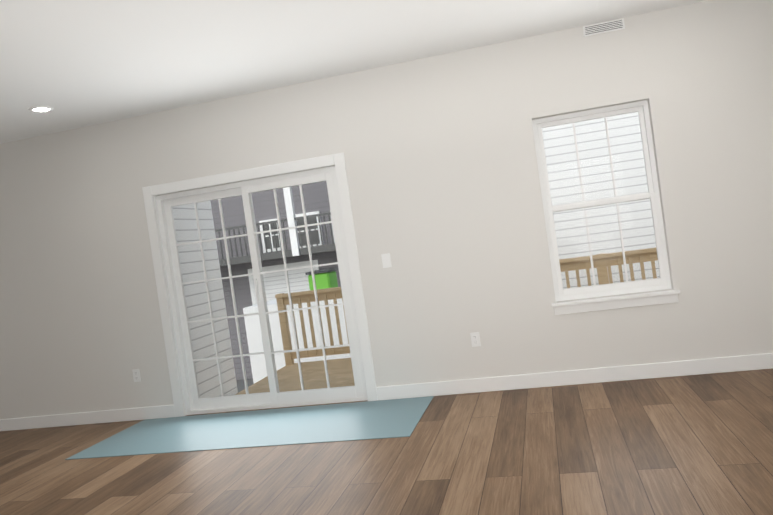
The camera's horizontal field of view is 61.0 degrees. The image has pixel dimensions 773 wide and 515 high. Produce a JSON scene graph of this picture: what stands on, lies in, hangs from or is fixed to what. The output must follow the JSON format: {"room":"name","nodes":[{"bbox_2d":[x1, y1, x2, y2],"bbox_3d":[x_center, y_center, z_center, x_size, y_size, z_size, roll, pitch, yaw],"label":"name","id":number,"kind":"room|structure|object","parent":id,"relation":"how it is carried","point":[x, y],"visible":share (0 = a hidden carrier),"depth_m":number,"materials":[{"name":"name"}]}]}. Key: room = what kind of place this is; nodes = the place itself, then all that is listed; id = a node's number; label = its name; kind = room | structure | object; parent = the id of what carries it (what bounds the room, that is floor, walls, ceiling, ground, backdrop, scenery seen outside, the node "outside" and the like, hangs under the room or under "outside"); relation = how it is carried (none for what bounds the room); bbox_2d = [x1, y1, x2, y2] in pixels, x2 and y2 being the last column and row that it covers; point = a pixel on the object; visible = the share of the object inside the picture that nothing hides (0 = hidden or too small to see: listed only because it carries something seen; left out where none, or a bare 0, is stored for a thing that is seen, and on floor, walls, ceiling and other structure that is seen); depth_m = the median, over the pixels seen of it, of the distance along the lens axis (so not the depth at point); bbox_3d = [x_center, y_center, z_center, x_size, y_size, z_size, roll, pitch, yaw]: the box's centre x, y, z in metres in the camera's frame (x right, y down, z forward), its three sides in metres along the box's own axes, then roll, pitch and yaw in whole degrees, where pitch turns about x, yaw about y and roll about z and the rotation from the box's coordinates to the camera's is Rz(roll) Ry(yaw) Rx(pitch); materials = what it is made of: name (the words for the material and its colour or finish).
{"room":"empty living room","nodes":[
{"label":"empty living room","id":0,"kind":"room"},
{"bbox_2d":[0,0,707,143],"bbox_3d":[-2.161,-1.219,0.100,8.717,0.120,11.665,-8,1,13],"label":"ceiling","id":1,"kind":"structure","parent":0,"point":[74,64],"depth_m":4.49,"materials":[{"name":"white paint"}]},
{"bbox_2d":[28,106,53,111],"bbox_3d":[-2.756,-1.181,5.241,0.184,0.010,0.184,-8,1,13],"label":"recessed light","id":2,"kind":"object","parent":1,"relation":"in","point":[41,109],"visible":1,"depth_m":5.23,"materials":[{"name":"white"}]},
{"bbox_2d":[0,369,772,514],"bbox_3d":[-1.770,1.614,0.161,8.717,0.120,11.665,-8,1,13],"label":"floor","id":3,"kind":"structure","parent":0,"point":[700,444],"depth_m":3.89,"materials":[{"name":"brown wood"}]},
{"bbox_2d":[65,396,433,459],"bbox_3d":[-1.030,1.341,5.204,2.700,0.004,1.040,-8,1,13],"label":"floor mat","id":4,"kind":"object","parent":3,"relation":"on","point":[381,419],"visible":1,"depth_m":5.11,"materials":[{"name":"teal"}]},
{"bbox_2d":[0,0,772,418],"bbox_3d":[-0.627,-0.106,5.665,8.437,2.740,0.140,-8,1,13],"label":"wall","id":5,"kind":"structure","parent":0,"point":[438,152],"depth_m":5.32,"materials":[{"name":"white paint"}]},
{"bbox_2d":[0,405,174,430],"bbox_3d":[-3.213,1.564,6.273,2.680,0.114,0.014,-8,1,13],"label":"baseboard","id":6,"kind":"structure","parent":5,"relation":"attached to","point":[164,411],"depth_m":6.17,"materials":[{"name":"white wood"}]},
{"bbox_2d":[132,369,140,381],"bbox_3d":[-2.299,1.086,6.038,0.072,0.115,0.008,-8,1,13],"label":"electrical outlet","id":7,"kind":"object","parent":5,"relation":"attached to","point":[136,375],"visible":1,"depth_m":6.04,"materials":[{"name":"white plastic"}]},
{"bbox_2d":[142,153,377,416],"bbox_3d":[-1.122,0.283,5.781,1.910,2.100,0.138,-8,1,13],"label":"door frame","id":8,"kind":"structure","parent":5,"relation":"attached to","point":[274,397],"depth_m":5.77,"materials":[{"name":"white wood"}]},
{"bbox_2d":[381,253,391,267],"bbox_3d":[-0.001,0.026,5.451,0.074,0.116,0.008,-8,1,13],"label":"light switch","id":9,"kind":"object","parent":5,"relation":"attached to","point":[386,260],"visible":1,"depth_m":5.45,"materials":[{"name":"white plastic"}]},
{"bbox_2d":[470,332,480,346],"bbox_3d":[0.721,0.665,5.319,0.072,0.115,0.008,-8,1,13],"label":"electrical outlet","id":10,"kind":"object","parent":5,"relation":"attached to","point":[475,339],"visible":1,"depth_m":5.32,"materials":[{"name":"white plastic"}]},
{"bbox_2d":[376,353,772,399],"bbox_3d":[1.706,0.910,5.102,3.697,0.114,0.014,-8,1,13],"label":"baseboard","id":11,"kind":"structure","parent":5,"relation":"attached to","point":[653,370],"depth_m":5.14,"materials":[{"name":"white wood"}]},
{"bbox_2d":[532,100,671,300],"bbox_3d":[1.676,-0.426,5.148,0.867,1.453,0.060,-8,1,13],"label":"window","id":12,"kind":"structure","parent":5,"relation":"in","point":[663,281],"depth_m":5.12,"materials":[{"name":"white"}]},
{"bbox_2d":[583,18,624,36],"bbox_3d":[1.646,-1.743,4.976,0.300,0.080,0.009,-8,1,13],"label":"air vent","id":13,"kind":"object","parent":5,"relation":"in","point":[604,27],"visible":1,"depth_m":4.97,"materials":[{"name":"white metal"}]},
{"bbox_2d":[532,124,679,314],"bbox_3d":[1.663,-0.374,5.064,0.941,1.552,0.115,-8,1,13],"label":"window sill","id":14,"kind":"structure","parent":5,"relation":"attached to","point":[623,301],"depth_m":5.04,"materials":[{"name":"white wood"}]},
{"label":"outside","id":15,"kind":"structure","parent":0,"visible":0},
{"bbox_2d":[236,378,253,392],"bbox_3d":[-2.683,3.276,22.226,42.000,0.100,30.775,-8,1,13],"label":"ground","id":16,"kind":"structure","parent":15,"point":[240,385],"depth_m":18.10,"materials":[{"name":"grey concrete"}]},
{"bbox_2d":[173,200,237,397],"bbox_3d":[-2.079,0.644,6.891,0.120,5.600,1.475,-8,1,13],"label":"wall","id":17,"kind":"structure","parent":16,"relation":"on","point":[194,309],"depth_m":7.13,"materials":[{"name":"white"}]},
{"bbox_2d":[210,181,340,379],"bbox_3d":[-5.649,-2.089,18.419,15.400,11.500,1.760,-8,1,13],"label":"building","id":18,"kind":"structure","parent":16,"relation":"on","point":[324,238],"depth_m":18.34,"materials":[{"name":"grey"}]},
{"bbox_2d":[243,298,350,382],"bbox_3d":[-0.952,1.936,12.390,2.600,2.500,1.800,-8,1,13],"label":"railing","id":19,"kind":"object","parent":16,"relation":"on","point":[254,347],"depth_m":11.60,"materials":[{"name":"white wood"}]},
{"bbox_2d":[305,268,337,289],"bbox_3d":[-1.164,0.465,12.104,0.440,0.478,0.540,-8,1,13],"label":"bin","id":20,"kind":"object","parent":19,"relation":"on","point":[324,280],"depth_m":11.83,"materials":[{"name":"green plastic"}]},
{"bbox_2d":[236,247,657,394],"bbox_3d":[1.111,1.605,6.977,5.650,2.820,2.975,-8,1,13],"label":"deck","id":21,"kind":"object","parent":16,"relation":"on","point":[340,365],"depth_m":8.05,"materials":[{"name":"brown wood"}]},
{"bbox_2d":[542,112,659,288],"bbox_3d":[3.592,-1.395,8.954,6.600,8.000,0.300,-8,1,13],"label":"exterior siding wall","id":22,"kind":"structure","parent":16,"relation":"on","point":[597,157],"depth_m":8.98,"materials":[{"name":"white plastic"}]}
]}

